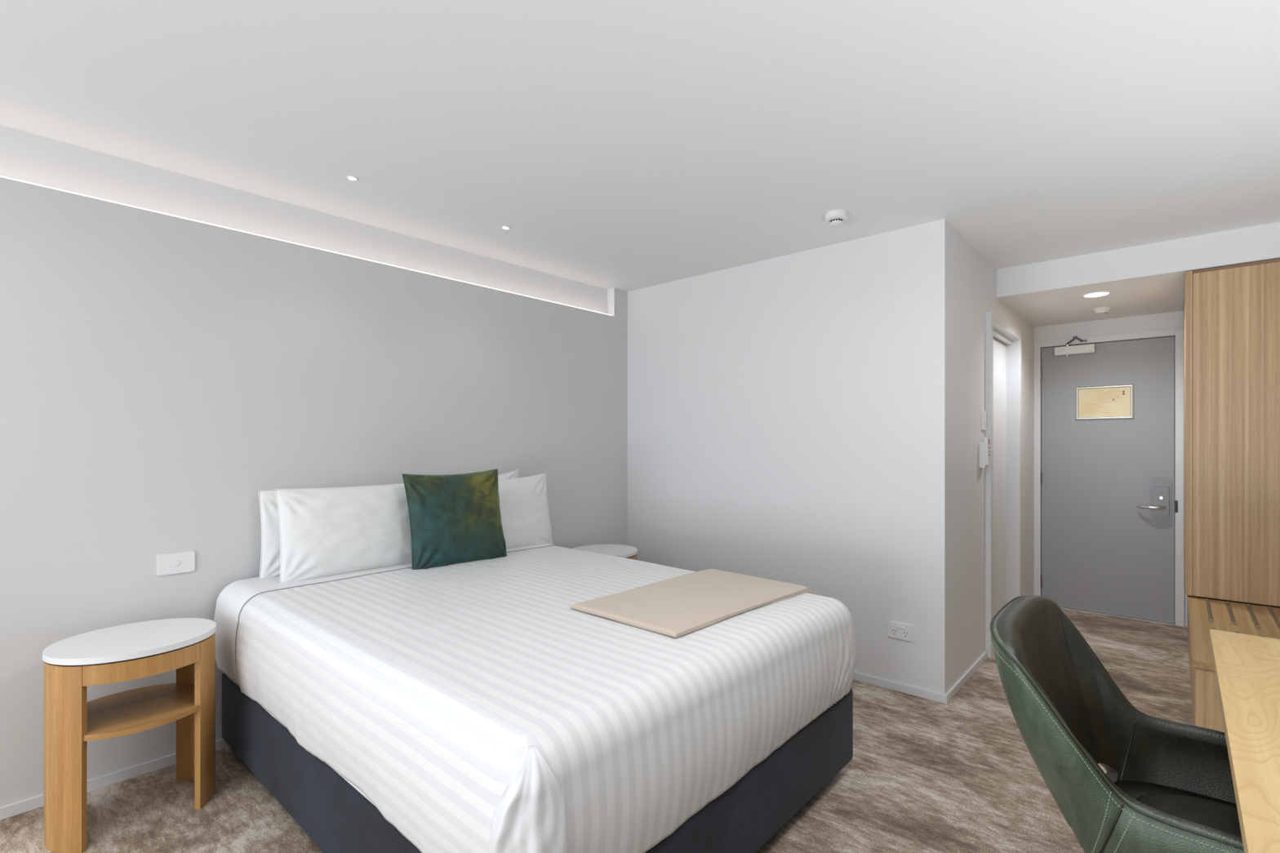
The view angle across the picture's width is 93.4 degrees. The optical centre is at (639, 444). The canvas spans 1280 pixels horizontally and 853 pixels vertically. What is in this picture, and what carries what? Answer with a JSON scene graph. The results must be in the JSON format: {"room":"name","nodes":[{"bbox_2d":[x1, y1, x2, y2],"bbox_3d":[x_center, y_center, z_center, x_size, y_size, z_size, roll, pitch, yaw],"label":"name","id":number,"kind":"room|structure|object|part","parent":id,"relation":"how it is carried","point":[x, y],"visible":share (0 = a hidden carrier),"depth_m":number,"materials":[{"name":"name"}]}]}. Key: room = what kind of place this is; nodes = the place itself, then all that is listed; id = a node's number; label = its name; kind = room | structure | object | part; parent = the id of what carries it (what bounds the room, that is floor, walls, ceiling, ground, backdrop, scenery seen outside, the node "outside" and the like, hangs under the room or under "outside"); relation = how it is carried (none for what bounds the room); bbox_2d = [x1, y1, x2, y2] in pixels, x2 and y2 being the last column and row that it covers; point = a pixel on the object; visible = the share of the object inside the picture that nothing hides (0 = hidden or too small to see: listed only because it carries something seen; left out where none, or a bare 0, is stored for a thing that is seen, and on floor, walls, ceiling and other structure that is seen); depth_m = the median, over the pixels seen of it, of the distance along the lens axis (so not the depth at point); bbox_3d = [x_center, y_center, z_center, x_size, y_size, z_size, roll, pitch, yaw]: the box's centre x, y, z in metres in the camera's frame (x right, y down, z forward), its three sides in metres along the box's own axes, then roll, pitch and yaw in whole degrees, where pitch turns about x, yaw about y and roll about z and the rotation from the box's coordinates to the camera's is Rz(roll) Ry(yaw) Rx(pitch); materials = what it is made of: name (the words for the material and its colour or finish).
{"room":"hotel room","nodes":[
{"label":"hotel room","id":0,"kind":"room"},
{"bbox_2d":[0,124,627,806],"bbox_3d":[-2.306,0.083,2.025,0.160,2.385,6.720,0,0,42],"label":"wall","id":1,"kind":"structure","parent":0,"point":[160,373],"depth_m":2.50,"materials":[{"name":"white paint"}]},
{"bbox_2d":[0,738,229,820],"bbox_3d":[-2.286,1.254,1.919,0.012,0.042,6.588,0,0,42],"label":"baseboard","id":2,"kind":"structure","parent":1,"relation":"attached to","point":[34,802],"depth_m":2.26,"materials":[{"name":"white paint"}]},
{"bbox_2d":[156,551,195,575],"bbox_3d":[-1.850,0.475,2.408,0.012,0.082,0.121,0,0,42],"label":"light switch","id":3,"kind":"object","parent":1,"relation":"attached to","point":[182,562],"visible":1,"depth_m":2.40,"materials":[{"name":"white plastic"}]},
{"bbox_2d":[0,175,612,315],"bbox_3d":[-2.312,-0.911,1.912,0.010,0.005,6.343,0,0,42],"label":"light strip","id":4,"kind":"object","parent":1,"relation":"attached to","point":[0,175],"visible":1,"depth_m":2.62,"materials":[{"name":"white plastic"}]},
{"bbox_2d":[0,608,1192,852],"bbox_3d":[-0.084,1.325,1.648,3.860,0.100,9.313,0,0,42],"label":"floor","id":5,"kind":"structure","parent":0,"point":[922,775],"depth_m":2.21,"materials":[{"name":"carpet"}]},
{"bbox_2d":[42,617,216,852],"bbox_3d":[-1.750,0.971,2.094,0.416,0.608,0.460,0,0,42],"label":"nightstand","id":6,"kind":"object","parent":5,"relation":"on","point":[187,646],"visible":1,"depth_m":1.98,"materials":[{"name":"brown wood"}]},
{"bbox_3d":[-1.872,0.984,1.957,0.303,0.582,0.088,0,0,42],"label":"leg","id":7,"kind":"part","parent":6,"relation":"part of","materials":[{"name":"brown wood"}]},
{"bbox_2d":[83,683,198,741],"bbox_3d":[-1.750,0.920,2.094,0.400,0.018,0.404,0,0,42],"label":"shelf","id":8,"kind":"object","parent":6,"relation":"attached to","point":[136,710],"depth_m":2.07,"materials":[{"name":"brown wood"}]},
{"bbox_3d":[-1.629,0.984,2.231,0.303,0.582,0.088,0,0,42],"label":"leg","id":9,"kind":"part","parent":6,"relation":"part of","materials":[{"name":"brown wood"}]},
{"bbox_2d":[222,672,853,852],"bbox_3d":[-0.456,0.927,2.426,2.059,0.695,1.618,0,0,42],"label":"bed","id":10,"kind":"object","parent":5,"relation":"on","point":[332,811],"visible":0.05,"depth_m":1.88,"materials":[{"name":"grey fabric"}]},
{"bbox_3d":[-0.456,0.762,2.426,2.059,0.365,1.618,0,0,42],"label":"mattress","id":11,"kind":"part","parent":10,"relation":"part of","materials":[{"name":"white fabric"}]},
{"bbox_2d":[213,542,855,852],"bbox_3d":[-0.436,0.761,2.404,2.054,0.393,1.663,0,0,42],"label":"coverlet","id":12,"kind":"object","parent":10,"relation":"on","point":[477,710],"visible":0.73,"depth_m":1.64,"materials":[{"name":"white fabric"}]},
{"bbox_2d":[258,490,279,578],"bbox_3d":[-1.391,0.395,2.824,0.108,0.394,0.695,0,0,41],"label":"pillow","id":13,"kind":"object","parent":12,"relation":"on","point":[270,533],"visible":0.1,"depth_m":2.58,"materials":[{"name":"white fabric"}]},
{"bbox_2d":[275,483,412,582],"bbox_3d":[-1.272,0.387,2.758,0.154,0.400,0.694,0,0,44],"label":"pillow","id":14,"kind":"object","parent":12,"relation":"on","point":[326,531],"visible":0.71,"depth_m":2.64,"materials":[{"name":"white fabric"}]},
{"bbox_2d":[402,468,506,569],"bbox_3d":[-0.889,0.369,2.946,0.518,0.479,0.176,0,0,-43],"label":"throw cushion","id":15,"kind":"object","parent":12,"relation":"on","point":[454,518],"visible":0.94,"depth_m":2.87,"materials":[{"name":"green fabric"}]},
{"bbox_2d":[497,469,518,479],"bbox_3d":[-0.930,0.373,3.340,0.112,0.450,0.671,0,0,40],"label":"pillow","id":16,"kind":"object","parent":12,"relation":"on","point":[513,474],"visible":0.07,"depth_m":3.52,"materials":[{"name":"white fabric"}]},
{"bbox_2d":[497,472,553,548],"bbox_3d":[-0.763,0.387,3.326,0.149,0.432,0.689,0,0,42],"label":"pillow","id":17,"kind":"object","parent":12,"relation":"on","point":[523,501],"visible":0.52,"depth_m":3.38,"materials":[{"name":"white fabric"}]},
{"bbox_2d":[569,568,813,637],"bbox_3d":[0.250,0.606,2.315,0.492,0.094,0.949,0,0,42],"label":"folded blanket","id":18,"kind":"object","parent":12,"relation":"on","point":[677,606],"visible":0.97,"depth_m":2.17,"materials":[{"name":"beige fabric"}]},
{"bbox_2d":[572,544,637,559],"bbox_3d":[-0.233,0.971,3.797,0.416,0.608,0.460,0,0,42],"label":"nightstand","id":19,"kind":"object","parent":5,"relation":"on","point":[617,550],"visible":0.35,"depth_m":3.81,"materials":[{"name":"white stone"}]},
{"bbox_2d":[990,595,1244,852],"bbox_3d":[1.144,0.837,1.282,0.656,0.875,0.576,0,0,42],"label":"tub chair","id":20,"kind":"object","parent":5,"relation":"on","point":[1166,786],"visible":0.95,"depth_m":1.39,"materials":[{"name":"green leather"}]},
{"bbox_3d":[1.062,0.772,1.047,0.465,0.206,0.099,0,0,42],"label":"arm","id":21,"kind":"part","parent":20,"relation":"part of","materials":[{"name":"green leather"}]},
{"bbox_3d":[1.368,0.772,1.390,0.465,0.206,0.099,0,0,42],"label":"arm","id":22,"kind":"part","parent":20,"relation":"part of","materials":[{"name":"green leather"}]},
{"bbox_3d":[1.230,0.850,1.206,0.410,0.081,0.410,0,0,42],"label":"seat","id":23,"kind":"part","parent":20,"relation":"part of","materials":[{"name":"green leather"}]},
{"bbox_2d":[1187,595,1279,732],"bbox_3d":[3.179,1.044,3.036,0.626,0.462,2.558,0,0,42],"label":"bench","id":24,"kind":"object","parent":5,"relation":"on","point":[1204,614],"visible":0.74,"depth_m":2.66,"materials":[{"name":"brown wood"}]},
{"bbox_2d":[1183,258,1279,606],"bbox_3d":[3.600,-0.059,3.515,0.635,1.741,1.284,0,0,42],"label":"wardrobe","id":25,"kind":"object","parent":24,"relation":"on","point":[1232,313],"visible":1,"depth_m":3.12,"materials":[{"name":"brown wood"}]},
{"bbox_3d":[3.373,-0.059,3.717,0.028,1.741,1.284,0,0,42],"label":"panel","id":26,"kind":"part","parent":25,"relation":"part of","materials":[{"name":"brown wood"}]},
{"bbox_3d":[3.196,-0.921,3.039,0.606,0.016,0.016,0,0,42],"label":"rail","id":27,"kind":"part","parent":25,"relation":"part of","materials":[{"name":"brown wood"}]},
{"bbox_2d":[1209,629,1279,852],"bbox_3d":[1.214,0.900,0.810,0.599,0.750,1.890,0,0,42],"label":"desk","id":28,"kind":"object","parent":5,"relation":"on","point":[1246,667],"visible":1,"depth_m":1.13,"materials":[{"name":"brown wood"}]},
{"bbox_2d":[0,0,1279,327],"bbox_3d":[-0.106,-1.071,1.668,3.920,0.277,9.313,0,0,42],"label":"ceiling","id":29,"kind":"structure","parent":0,"point":[1124,148],"depth_m":2.05,"materials":[{"name":"white paint"}]},
{"bbox_2d":[346,175,358,181],"bbox_3d":[-1.199,-1.108,2.516,0.042,0.004,0.042,0,0,42],"label":"recessed light","id":30,"kind":"object","parent":29,"relation":"in","point":[349,177],"visible":1,"depth_m":2.52,"materials":[{"name":"white plastic"}]},
{"bbox_2d":[502,226,510,229],"bbox_3d":[-0.687,-1.108,3.090,0.042,0.004,0.042,0,0,42],"label":"recessed light","id":31,"kind":"object","parent":29,"relation":"in","point":[503,227],"visible":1,"depth_m":3.09,"materials":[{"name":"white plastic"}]},
{"bbox_2d":[824,209,848,226],"bbox_3d":[0.945,-1.081,2.905,0.108,0.058,0.108,0,0,42],"label":"smoke detector","id":32,"kind":"object","parent":29,"relation":"attached to","point":[835,218],"visible":1,"depth_m":2.88,"materials":[{"name":"white plastic"}]},
{"bbox_2d":[1080,290,1113,297],"bbox_3d":[2.842,-0.931,3.757,0.170,0.004,0.170,0,0,42],"label":"recessed light","id":33,"kind":"object","parent":29,"relation":"in","point":[1104,293],"visible":1,"depth_m":3.75,"materials":[{"name":"white plastic"}]},
{"bbox_2d":[1093,306,1111,315],"bbox_3d":[3.181,-0.915,4.155,0.100,0.036,0.100,0,0,42],"label":"smoke detector","id":34,"kind":"object","parent":29,"relation":"attached to","point":[1103,310],"visible":1,"depth_m":4.13,"materials":[{"name":"white plastic"}]},
{"bbox_2d":[627,224,919,688],"bbox_3d":[0.700,0.083,3.766,2.013,2.385,0.120,0,0,42],"label":"wall","id":35,"kind":"structure","parent":0,"point":[773,404],"depth_m":3.51,"materials":[{"name":"white paint"}]},
{"bbox_2d":[853,671,947,704],"bbox_3d":[0.706,1.254,3.673,2.145,0.042,0.012,0,0,42],"label":"baseboard","id":36,"kind":"structure","parent":35,"relation":"attached to","point":[922,693],"depth_m":3.10,"materials":[{"name":"white paint"}]},
{"bbox_2d":[888,621,912,641],"bbox_3d":[1.341,0.964,3.107,0.121,0.080,0.013,0,0,42],"label":"power socket","id":37,"kind":"object","parent":35,"relation":"attached to","point":[895,630],"visible":1,"depth_m":3.10,"materials":[{"name":"white plastic"}]},
{"bbox_2d":[919,218,1033,694],"bbox_3d":[2.276,0.083,3.932,0.120,2.385,2.463,0,0,42],"label":"wall","id":38,"kind":"structure","parent":0,"point":[957,285],"depth_m":3.12,"materials":[{"name":"white paint"}]},
{"bbox_2d":[945,650,987,702],"bbox_3d":[1.789,1.254,3.285,0.012,0.042,0.850,0,0,42],"label":"baseboard","id":39,"kind":"structure","parent":38,"relation":"attached to","point":[964,678],"depth_m":3.24,"materials":[{"name":"white paint"}]},
{"bbox_2d":[981,410,986,430],"bbox_3d":[2.026,-0.140,3.550,0.014,0.116,0.068,0,0,42],"label":"light switch","id":40,"kind":"object","parent":38,"relation":"attached to","point":[983,412],"visible":1,"depth_m":3.53,"materials":[{"name":"white plastic"}]},
{"bbox_2d":[979,437,990,468],"bbox_3d":[2.006,0.050,3.507,0.042,0.180,0.068,0,0,42],"label":"remote","id":41,"kind":"object","parent":38,"relation":"attached to","point":[984,448],"visible":1,"depth_m":3.48,"materials":[{"name":"white plastic"}]},
{"bbox_2d":[985,311,1021,658],"bbox_3d":[2.353,0.242,3.982,0.128,2.066,0.946,0,0,42],"label":"door","id":42,"kind":"structure","parent":38,"relation":"in","point":[1002,340],"depth_m":4.16,"materials":[{"name":"white paint"}]},
{"bbox_2d":[1033,311,1187,626],"bbox_3d":[3.717,0.083,4.386,1.627,2.385,0.126,0,0,42],"label":"wall","id":43,"kind":"structure","parent":0,"point":[1171,320],"depth_m":4.48,"materials":[{"name":"white paint"}]},
{"bbox_2d":[1033,327,1184,626],"bbox_3d":[3.479,0.231,4.521,0.890,2.089,0.182,0,0,42],"label":"door","id":44,"kind":"structure","parent":43,"relation":"in","point":[1108,494],"depth_m":4.49,"materials":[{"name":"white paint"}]},
{"bbox_2d":[1054,336,1095,356],"bbox_3d":[3.308,-0.746,4.598,0.249,0.141,0.100,0,0,42],"label":"door closer","id":45,"kind":"object","parent":44,"relation":"attached to","point":[1067,350],"depth_m":4.59,"materials":[{"name":"white metal"}]},
{"bbox_3d":[3.288,-0.789,4.599,0.024,0.054,0.094,0,0,-3],"label":"arm","id":46,"kind":"part","parent":45,"relation":"part of","materials":[{"name":"silver metal"}]},
{"bbox_2d":[1075,383,1133,420],"bbox_3d":[3.469,-0.310,4.512,0.350,0.257,0.013,0,0,42],"label":"framed notice","id":47,"kind":"object","parent":44,"relation":"attached to","point":[1116,402],"visible":1,"depth_m":4.51,"materials":[{"name":"beige paper"}]},
{"bbox_3d":[3.640,0.449,4.298,0.157,0.024,0.062,0,0,42],"label":"lever","id":48,"kind":"part","parent":44,"relation":"part of","materials":[{"name":"silver metal"}]},
{"bbox_3d":[3.714,0.417,4.301,0.118,0.364,0.004,0,0,42],"label":"handle","id":49,"kind":"part","parent":44,"relation":"part of","materials":[{"name":"silver metal"}]},
{"bbox_3d":[3.766,0.439,4.236,0.016,0.083,0.006,0,0,42],"label":"strike plate","id":50,"kind":"part","parent":44,"relation":"part of","materials":[{"name":"grey metal"}]}
]}

